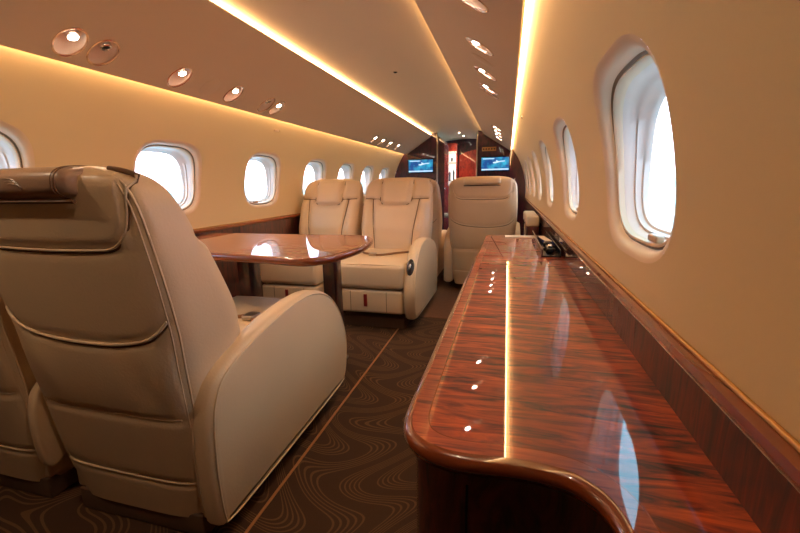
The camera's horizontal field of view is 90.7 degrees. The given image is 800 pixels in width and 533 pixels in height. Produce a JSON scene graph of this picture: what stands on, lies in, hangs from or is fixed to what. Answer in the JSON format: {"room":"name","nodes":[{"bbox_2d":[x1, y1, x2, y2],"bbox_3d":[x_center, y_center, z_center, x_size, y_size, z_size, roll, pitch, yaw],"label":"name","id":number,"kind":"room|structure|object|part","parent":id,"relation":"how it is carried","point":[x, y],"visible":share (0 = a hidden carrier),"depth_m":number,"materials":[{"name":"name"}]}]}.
{"room":"aircraft cabin","nodes":[
{"label":"aircraft cabin","id":0,"kind":"room"},
{"bbox_2d":[0,45,403,228],"bbox_3d":[-0.686,-0.582,3.768,0.341,1.620,8.500,2,12,15],"label":"wall","id":1,"kind":"structure","parent":0,"point":[69,114],"depth_m":1.96,"materials":[{"name":"beige plastic"}]},
{"bbox_2d":[0,120,34,168],"bbox_3d":[-1.514,-0.301,1.345,0.156,0.411,0.465,2,12,15],"label":"window","id":2,"kind":"structure","parent":1,"relation":"in","point":[16,151],"depth_m":1.50,"materials":[{"name":"beige plastic"}]},
{"bbox_2d":[51,27,88,56],"bbox_3d":[-1.157,-0.789,1.386,0.118,0.083,0.107,5,13,27],"label":"ceiling light","id":3,"kind":"object","parent":1,"relation":"attached to","point":[68,42],"visible":0.99,"depth_m":1.40,"materials":[{"name":"beige plastic"}]},
{"bbox_3d":[-1.166,-0.800,1.386,0.130,0.029,0.098,-32,2,19],"label":"lamp shade","id":4,"kind":"part","parent":3,"relation":"part of","materials":[{"name":"beige plastic"}]},
{"bbox_2d":[86,39,119,65],"bbox_3d":[-1.126,-0.813,1.500,0.118,0.083,0.107,5,13,27],"label":"air nozzle","id":5,"kind":"object","parent":1,"relation":"attached to","point":[103,52],"visible":0.95,"depth_m":1.52,"materials":[{"name":"beige plastic"}]},
{"bbox_2d":[133,139,201,214],"bbox_3d":[-1.284,-0.481,2.185,0.156,0.411,0.465,2,12,15],"label":"window","id":6,"kind":"structure","parent":1,"relation":"in","point":[187,155],"depth_m":2.34,"materials":[{"name":"beige plastic"}]},
{"bbox_2d":[167,67,192,87],"bbox_3d":[-1.030,-0.888,1.849,0.118,0.083,0.107,5,13,27],"label":"ceiling light","id":7,"kind":"object","parent":1,"relation":"attached to","point":[179,77],"visible":0.88,"depth_m":1.87,"materials":[{"name":"beige plastic"}]},
{"bbox_2d":[0,0,431,154],"bbox_3d":[-0.619,-1.199,2.877,0.418,0.281,7.100,2,12,15],"label":"ceiling panel","id":8,"kind":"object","parent":1,"relation":"attached to","point":[155,38],"depth_m":1.79,"materials":[{"name":"beige plastic"}]},
{"bbox_2d":[223,86,243,102],"bbox_3d":[-0.932,-0.965,2.208,0.118,0.083,0.107,5,13,27],"label":"ceiling light","id":9,"kind":"object","parent":1,"relation":"attached to","point":[234,93],"visible":0.88,"depth_m":2.23,"materials":[{"name":"beige plastic"}]},
{"bbox_2d":[193,213,300,297],"bbox_3d":[-1.012,-0.024,3.236,0.022,0.756,7.100,2,12,15],"label":"ledge","id":10,"kind":"object","parent":1,"relation":"attached to","point":[286,224],"visible":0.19,"depth_m":2.80,"materials":[{"name":"brown wood"}]},
{"bbox_3d":[-1.019,-0.377,3.162,0.022,0.022,7.100,2,12,15],"label":"cap rail","id":11,"kind":"part","parent":10,"relation":"part of","materials":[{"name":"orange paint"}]},
{"bbox_2d":[244,151,281,207],"bbox_3d":[-1.056,-0.658,3.017,0.156,0.411,0.465,2,12,15],"label":"window","id":12,"kind":"structure","parent":1,"relation":"in","point":[271,162],"depth_m":3.16,"materials":[{"name":"beige plastic"}]},
{"bbox_2d":[257,98,274,111],"bbox_3d":[-0.850,-1.029,2.510,0.118,0.083,0.107,5,13,27],"label":"air nozzle","id":13,"kind":"object","parent":1,"relation":"attached to","point":[268,103],"visible":0.77,"depth_m":2.54,"materials":[{"name":"beige plastic"}]},
{"bbox_2d":[268,101,284,114],"bbox_3d":[-0.819,-1.053,2.624,0.118,0.083,0.107,5,13,27],"label":"ceiling light","id":14,"kind":"object","parent":1,"relation":"attached to","point":[276,108],"visible":0.76,"depth_m":2.65,"materials":[{"name":"beige plastic"}]},
{"bbox_2d":[303,158,326,194],"bbox_3d":[-0.837,-0.830,3.820,0.156,0.411,0.465,2,12,15],"label":"window","id":15,"kind":"structure","parent":1,"relation":"in","point":[319,166],"depth_m":3.95,"materials":[{"name":"beige plastic"}]},
{"bbox_2d":[339,162,354,178],"bbox_3d":[-0.640,-0.984,4.538,0.156,0.411,0.465,2,12,15],"label":"window","id":16,"kind":"structure","parent":1,"relation":"in","point":[348,168],"depth_m":4.68,"materials":[{"name":"beige plastic"}]},
{"bbox_2d":[363,165,374,196],"bbox_3d":[-0.452,-1.131,5.227,0.156,0.411,0.465,2,12,15],"label":"window","id":17,"kind":"structure","parent":1,"relation":"in","point":[368,170],"depth_m":5.38,"materials":[{"name":"beige"}]},
{"bbox_2d":[379,167,389,178],"bbox_3d":[-0.263,-1.279,5.917,0.156,0.411,0.465,2,12,15],"label":"window","id":18,"kind":"structure","parent":1,"relation":"in","point":[385,171],"depth_m":6.05,"materials":[{"name":"beige plastic"}]},
{"bbox_2d":[0,274,462,532],"bbox_3d":[0.168,0.251,3.713,2.120,0.023,8.500,2,12,15],"label":"floor","id":19,"kind":"structure","parent":0,"point":[359,475],"depth_m":1.40,"materials":[{"name":"brown carpet"}]},
{"bbox_2d":[0,295,78,497],"bbox_3d":[-1.228,0.177,1.569,0.414,1.053,1.001,2,12,15],"label":"seat","id":20,"kind":"object","parent":19,"relation":"on","point":[21,468],"visible":0.21,"depth_m":1.24,"materials":[{"name":"beige leather"}]},
{"bbox_2d":[0,165,346,532],"bbox_3d":[-0.703,0.196,1.438,0.655,1.053,1.020,2,12,15],"label":"seat","id":21,"kind":"object","parent":19,"relation":"on","point":[172,398],"visible":1,"depth_m":1.04,"materials":[{"name":"beige leather"}]},
{"bbox_2d":[0,166,83,199],"bbox_3d":[-0.831,-0.192,0.920,0.305,0.074,0.128,2,12,15],"label":"pillow","id":22,"kind":"object","parent":21,"relation":"on","point":[62,182],"depth_m":0.85,"materials":[{"name":"brown leather"}]},
{"bbox_3d":[-1.015,0.377,1.490,0.039,0.376,0.672,2,12,15],"label":"armrest","id":23,"kind":"part","parent":21,"relation":"part of","materials":[{"name":"beige leather"}]},
{"bbox_3d":[-0.787,0.228,1.144,0.592,0.993,0.350,2,12,15],"label":"backrest","id":24,"kind":"part","parent":21,"relation":"part of","materials":[{"name":"beige leather"}]},
{"bbox_2d":[233,296,280,330],"bbox_3d":[-0.666,0.301,1.609,0.504,0.175,0.685,2,12,15],"label":"seat cushion","id":25,"kind":"object","parent":21,"relation":"on","point":[244,304],"depth_m":1.78,"materials":[{"name":"beige leather"}]},
{"bbox_3d":[-0.404,0.379,1.457,0.074,0.532,0.904,2,12,15],"label":"armrest","id":26,"kind":"part","parent":21,"relation":"part of","materials":[{"name":"beige leather"}]},
{"bbox_2d":[196,233,372,359],"bbox_3d":[-0.702,0.232,2.073,1.118,0.720,0.731,2,12,15],"label":"folding table","id":27,"kind":"object","parent":19,"relation":"on","point":[248,250],"visible":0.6,"depth_m":1.98,"materials":[{"name":"brown wood"}]},
{"bbox_3d":[-0.778,0.238,2.095,0.070,0.668,0.100,2,12,15],"label":"leg","id":28,"kind":"part","parent":27,"relation":"part of","materials":[{"name":"brown wood"}]},
{"bbox_3d":[-0.371,0.204,2.220,0.070,0.668,0.100,2,12,15],"label":"leg","id":29,"kind":"part","parent":27,"relation":"part of","materials":[{"name":"brown wood"}]},
{"bbox_2d":[260,179,363,297],"bbox_3d":[-0.685,-0.189,3.275,0.550,1.053,1.001,2,12,15],"label":"seat","id":30,"kind":"object","parent":19,"relation":"on","point":[329,206],"visible":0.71,"depth_m":3.39,"materials":[{"name":"beige leather"}]},
{"bbox_2d":[260,263,322,284],"bbox_3d":[-0.724,-0.021,3.155,0.469,0.175,0.685,2,12,15],"label":"seat cushion","id":31,"kind":"object","parent":30,"relation":"on","point":[271,274],"depth_m":2.83,"materials":[{"name":"beige leather"}]},
{"bbox_3d":[-0.609,-0.279,3.551,0.550,0.993,0.350,2,12,15],"label":"backrest","id":32,"kind":"part","parent":30,"relation":"part of","materials":[{"name":"beige leather"}]},
{"bbox_2d":[244,328,398,532],"bbox_3d":[-0.400,0.742,1.363,0.010,0.004,3.570,2,12,15],"label":"trim","id":33,"kind":"structure","parent":19,"relation":"on","point":[357,383],"depth_m":1.52,"materials":[{"name":"brown metal"}]},
{"bbox_2d":[341,177,436,328],"bbox_3d":[-0.096,-0.165,3.110,0.655,1.053,1.018,2,12,15],"label":"seat","id":34,"kind":"object","parent":19,"relation":"on","point":[389,284],"visible":0.96,"depth_m":2.90,"materials":[{"name":"beige leather"}]},
{"bbox_2d":[341,248,408,289],"bbox_3d":[-0.136,0.001,2.999,0.504,0.175,0.685,2,12,15],"label":"seat cushion","id":35,"kind":"object","parent":34,"relation":"on","point":[373,268],"depth_m":2.69,"materials":[{"name":"beige leather"}]},
{"bbox_3d":[-0.021,-0.256,3.395,0.592,0.993,0.350,2,12,15],"label":"backrest","id":36,"kind":"part","parent":34,"relation":"part of","materials":[{"name":"beige leather"}]},
{"bbox_3d":[0.069,0.006,2.627,0.052,0.102,0.059,2,12,15],"label":"control panel","id":37,"kind":"part","parent":34,"relation":"part of","materials":[{"name":"black plastic"}]},
{"bbox_3d":[0.173,0.042,3.021,0.074,0.532,0.904,2,12,15],"label":"armrest","id":38,"kind":"part","parent":34,"relation":"part of","materials":[{"name":"beige leather"}]},
{"bbox_2d":[424,178,446,282],"bbox_3d":[0.188,-0.387,4.147,0.592,1.053,1.001,2,12,15],"label":"seat","id":39,"kind":"object","parent":19,"relation":"on","point":[438,235],"visible":0.2,"depth_m":3.71,"materials":[{"name":"beige leather"}]},
{"bbox_2d":[441,230,446,249],"bbox_3d":[0.232,-0.283,4.325,0.504,0.175,0.685,2,12,15],"label":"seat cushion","id":40,"kind":"object","parent":39,"relation":"on","point":[443,231],"depth_m":4.23,"materials":[{"name":"beige leather"}]},
{"bbox_2d":[447,143,457,226],"bbox_3d":[0.964,-1.392,7.309,0.175,1.700,0.330,2,12,15],"label":"tall cabinet","id":41,"kind":"object","parent":19,"relation":"on","point":[453,147],"visible":0.38,"depth_m":7.10,"materials":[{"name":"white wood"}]},
{"bbox_3d":[0.938,-1.786,7.144,0.140,0.460,0.010,2,12,15],"label":"light panel","id":42,"kind":"part","parent":41,"relation":"part of","materials":[{"name":"white"}]},
{"bbox_2d":[444,176,519,284],"bbox_3d":[0.837,-0.355,3.943,0.684,1.053,1.018,2,12,15],"label":"seat","id":43,"kind":"object","parent":19,"relation":"on","point":[479,207],"visible":0.73,"depth_m":3.49,"materials":[{"name":"beige leather"}]},
{"bbox_3d":[0.561,-0.194,4.113,0.076,0.532,0.904,2,12,15],"label":"armrest","id":44,"kind":"part","parent":43,"relation":"part of","materials":[{"name":"beige leather"}]},
{"bbox_2d":[464,176,500,184],"bbox_3d":[0.714,-0.743,3.423,0.314,0.074,0.128,2,12,15],"label":"pillow","id":45,"kind":"object","parent":43,"relation":"on","point":[474,180],"depth_m":3.37,"materials":[{"name":"beige leather"}]},
{"bbox_3d":[1.148,-0.172,3.958,0.076,0.532,0.904,2,12,15],"label":"armrest","id":46,"kind":"part","parent":43,"relation":"part of","materials":[{"name":"beige leather"}]},
{"bbox_2d":[523,211,539,235],"bbox_3d":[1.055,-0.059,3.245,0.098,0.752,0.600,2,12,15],"label":"seat","id":47,"kind":"object","parent":19,"relation":"on","point":[531,221],"visible":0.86,"depth_m":2.91,"materials":[{"name":"beige leather"}]},
{"bbox_2d":[403,235,761,532],"bbox_3d":[0.306,0.463,1.010,0.382,0.670,3.280,2,12,15],"label":"credenza","id":48,"kind":"object","parent":19,"relation":"on","point":[528,411],"visible":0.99,"depth_m":0.55,"materials":[{"name":"brown wood"}]},
{"bbox_2d":[505,235,532,237],"bbox_3d":[0.743,-0.182,2.404,0.200,0.006,0.070,2,12,15],"label":"card","id":49,"kind":"object","parent":48,"relation":"on","point":[506,236],"visible":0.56,"depth_m":2.39,"materials":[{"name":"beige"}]},
{"bbox_2d":[532,231,561,257],"bbox_3d":[0.761,-0.130,2.082,0.083,0.035,0.720,2,12,15],"label":"pocket","id":50,"kind":"object","parent":48,"relation":"on","point":[557,251],"visible":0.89,"depth_m":1.89,"materials":[{"name":"black plastic"}]},
{"bbox_2d":[537,236,552,244],"bbox_3d":[0.773,-0.138,2.109,0.038,0.026,0.200,1,12,8],"label":"booklet","id":51,"kind":"object","parent":50,"relation":"in","point":[541,239],"visible":0.73,"depth_m":2.10,"materials":[{"name":"beige paper"}]},
{"bbox_2d":[543,241,553,252],"bbox_3d":[0.712,-0.098,1.888,0.040,0.040,0.195,2,12,15],"label":"handset","id":52,"kind":"object","parent":50,"relation":"in","point":[548,245],"visible":1,"depth_m":1.82,"materials":[{"name":"black plastic"}]},
{"bbox_2d":[215,0,481,140],"bbox_3d":[0.125,-1.478,3.302,0.920,0.040,8.400,2,12,15],"label":"ceiling","id":53,"kind":"structure","parent":0,"point":[362,43],"depth_m":2.31,"materials":[{"name":"beige plastic"}]},
{"bbox_2d":[211,0,430,134],"bbox_3d":[-0.327,-1.420,3.194,0.010,0.006,6.240,2,12,15],"label":"led strip","id":54,"kind":"object","parent":53,"relation":"attached to","point":[219,4],"visible":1,"depth_m":2.18,"materials":[{"name":"yellow"}]},
{"bbox_2d":[438,136,448,229],"bbox_3d":[0.725,-1.245,6.575,0.100,1.720,0.500,2,12,15],"label":"wall","id":55,"kind":"structure","parent":0,"point":[443,148],"depth_m":6.35,"materials":[{"name":"brown wood"}]},
{"bbox_2d":[395,130,525,234],"bbox_3d":[0.894,-1.240,6.238,2.120,1.843,0.050,2,12,15],"label":"wall","id":56,"kind":"structure","parent":0,"point":[516,171],"depth_m":6.04,"materials":[{"name":"brown wood"}]},
{"bbox_2d":[408,159,433,172],"bbox_3d":[0.329,-1.597,6.278,0.415,0.218,0.020,2,12,15],"label":"wall screen","id":57,"kind":"object","parent":56,"relation":"attached to","point":[414,165],"visible":1,"depth_m":6.27,"materials":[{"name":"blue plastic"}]},
{"bbox_2d":[436,134,437,182],"bbox_3d":[0.593,-1.201,6.303,0.020,1.750,0.024,2,12,15],"label":"trim","id":58,"kind":"structure","parent":56,"relation":"attached to","point":[437,134],"depth_m":6.19,"materials":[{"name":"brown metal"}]},
{"bbox_2d":[476,132,477,175],"bbox_3d":[1.185,-1.178,6.146,0.020,1.750,0.024,2,12,15],"label":"trim","id":59,"kind":"structure","parent":56,"relation":"attached to","point":[477,132],"depth_m":6.02,"materials":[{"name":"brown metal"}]},
{"bbox_2d":[482,147,495,150],"bbox_3d":[1.345,-1.775,5.967,0.210,0.060,0.011,2,12,15],"label":"sign plate","id":60,"kind":"object","parent":56,"relation":"attached to","point":[483,148],"visible":1,"depth_m":5.96,"materials":[{"name":"gold metal"}]},
{"bbox_2d":[480,156,509,171],"bbox_3d":[1.441,-1.554,5.983,0.431,0.218,0.020,2,12,15],"label":"wall screen","id":61,"kind":"object","parent":56,"relation":"attached to","point":[495,163],"visible":1,"depth_m":5.97,"materials":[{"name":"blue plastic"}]},
{"bbox_2d":[446,139,476,177],"bbox_3d":[1.231,-1.532,7.465,2.120,1.900,0.060,2,12,15],"label":"wall","id":62,"kind":"structure","parent":0,"point":[464,145],"depth_m":7.30,"materials":[{"name":"brown wood"}]},
{"bbox_2d":[459,150,475,177],"bbox_3d":[1.318,-1.368,7.406,0.430,1.600,0.063,2,12,15],"label":"entry door","id":63,"kind":"structure","parent":62,"relation":"in","point":[467,160],"depth_m":7.31,"materials":[{"name":"red wood"}]},
{"bbox_2d":[512,0,799,441],"bbox_3d":[0.994,-0.518,3.322,0.341,1.620,8.500,2,12,15],"label":"wall","id":64,"kind":"structure","parent":0,"point":[726,280],"depth_m":0.49,"materials":[{"name":"beige plastic"}]},
{"bbox_2d":[415,0,525,150],"bbox_3d":[0.538,-1.155,2.570,0.418,0.281,7.100,2,12,15],"label":"ceiling panel","id":65,"kind":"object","parent":64,"relation":"attached to","point":[500,30],"depth_m":1.74,"materials":[{"name":"beige plastic"}]},
{"bbox_2d":[461,0,488,12],"bbox_3d":[0.216,-0.830,1.224,0.118,0.083,0.106,3,12,19],"label":"ceiling light","id":66,"kind":"object","parent":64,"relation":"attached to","point":[478,5],"visible":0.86,"depth_m":1.26,"materials":[{"name":"beige plastic"}]},
{"bbox_3d":[0.225,-0.840,1.220,0.130,0.029,0.098,35,18,6],"label":"lamp shade","id":67,"kind":"part","parent":66,"relation":"part of","materials":[{"name":"beige plastic"}]},
{"bbox_2d":[466,37,493,55],"bbox_3d":[0.333,-0.921,1.649,0.118,0.083,0.106,3,12,19],"label":"ceiling light","id":68,"kind":"object","parent":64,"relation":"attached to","point":[474,43],"visible":0.66,"depth_m":1.68,"materials":[{"name":"beige"}]},
{"bbox_2d":[471,53,493,67],"bbox_3d":[0.385,-0.960,1.838,0.110,0.073,0.100,3,13,20],"label":"cover","id":69,"kind":"object","parent":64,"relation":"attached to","point":[479,58],"visible":1,"depth_m":1.83,"materials":[{"name":"brown plastic"}]},
{"bbox_2d":[474,66,496,80],"bbox_3d":[0.444,-1.008,2.055,0.118,0.083,0.106,3,12,19],"label":"ceiling light","id":70,"kind":"object","parent":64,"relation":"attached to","point":[480,70],"visible":0.63,"depth_m":2.09,"materials":[{"name":"beige plastic"}]},
{"bbox_2d":[479,82,497,94],"bbox_3d":[0.536,-1.081,2.396,0.118,0.083,0.106,3,12,19],"label":"ceiling light","id":71,"kind":"object","parent":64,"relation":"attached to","point":[481,84],"visible":0.5,"depth_m":2.43,"materials":[{"name":"beige"}]},
{"bbox_2d":[480,87,498,98],"bbox_3d":[0.568,-1.105,2.509,0.118,0.083,0.106,3,12,19],"label":"air nozzle","id":72,"kind":"object","parent":64,"relation":"attached to","point":[483,89],"visible":0.5,"depth_m":2.54,"materials":[{"name":"beige plastic"}]},
{"bbox_2d":[511,0,527,148],"bbox_3d":[0.854,-1.121,2.935,0.006,0.012,6.240,2,12,15],"label":"led strip","id":73,"kind":"object","parent":64,"relation":"attached to","point":[526,4],"visible":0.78,"depth_m":1.48,"materials":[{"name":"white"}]},
{"bbox_2d":[522,163,527,193],"bbox_3d":[1.741,-1.203,5.385,0.156,0.411,0.465,2,12,15],"label":"window","id":74,"kind":"structure","parent":64,"relation":"in","point":[522,163],"depth_m":5.58,"materials":[{"name":"beige plastic"}]},
{"bbox_2d":[524,160,530,194],"bbox_3d":[1.552,-1.055,4.696,0.156,0.411,0.465,2,12,15],"label":"window","id":75,"kind":"structure","parent":64,"relation":"in","point":[528,173],"depth_m":4.89,"materials":[{"name":"beige plastic"}]},
{"bbox_2d":[527,156,534,196],"bbox_3d":[1.364,-0.908,4.006,0.156,0.411,0.465,2,12,15],"label":"window","id":76,"kind":"structure","parent":64,"relation":"in","point":[528,158],"depth_m":4.20,"materials":[{"name":"beige plastic"}]},
{"bbox_2d":[531,150,541,200],"bbox_3d":[1.167,-0.754,3.288,0.156,0.411,0.465,2,12,15],"label":"window","id":77,"kind":"structure","parent":64,"relation":"in","point":[534,158],"depth_m":3.47,"materials":[{"name":"beige plastic"}]},
{"bbox_2d":[538,139,552,206],"bbox_3d":[0.948,-0.582,2.485,0.156,0.411,0.465,2,12,15],"label":"window","id":78,"kind":"structure","parent":64,"relation":"in","point":[544,155],"depth_m":2.66,"materials":[{"name":"beige plastic"}]},
{"bbox_2d":[553,116,578,219],"bbox_3d":[0.721,-0.404,1.654,0.156,0.411,0.465,2,12,15],"label":"window","id":79,"kind":"structure","parent":64,"relation":"in","point":[565,149],"depth_m":1.82,"materials":[{"name":"beige plastic"}]},
{"bbox_2d":[593,34,676,262],"bbox_3d":[0.491,-0.225,0.813,0.156,0.411,0.465,2,12,15],"label":"window","id":80,"kind":"structure","parent":64,"relation":"in","point":[629,93],"depth_m":0.94,"materials":[{"name":"beige plastic"}]},
{"bbox_3d":[0.506,-0.056,0.781,0.016,0.014,0.050,2,12,15],"label":"shade handle","id":81,"kind":"part","parent":80,"relation":"part of","materials":[{"name":"beige plastic"}]},
{"bbox_2d":[522,198,799,532],"bbox_3d":[0.973,0.045,2.707,0.022,0.771,7.100,2,12,15],"label":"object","id":82,"kind":"object","parent":64,"relation":"attached to","point":[755,456],"visible":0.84,"depth_m":0.47,"materials":[{"name":"brown wood"}]},
{"label":"outside","id":83,"kind":"structure","parent":0,"visible":0},
{"bbox_2d":[173,187,675,229],"bbox_3d":[12.217,-6.953,48.100,400.000,0.100,500.000,2,12,15],"label":"apron","id":84,"kind":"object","parent":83,"point":[661,200],"depth_m":55.73,"materials":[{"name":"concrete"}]},
{"bbox_2d":[167,178,675,195],"bbox_3d":[-0.749,0.221,0.252,408.000,6.482,408.000,2,12,15],"label":"treeline","id":85,"kind":"object","parent":84,"relation":"on","point":[668,182],"visible":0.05,"depth_m":164.87,"materials":[{"name":"white"}]}
]}

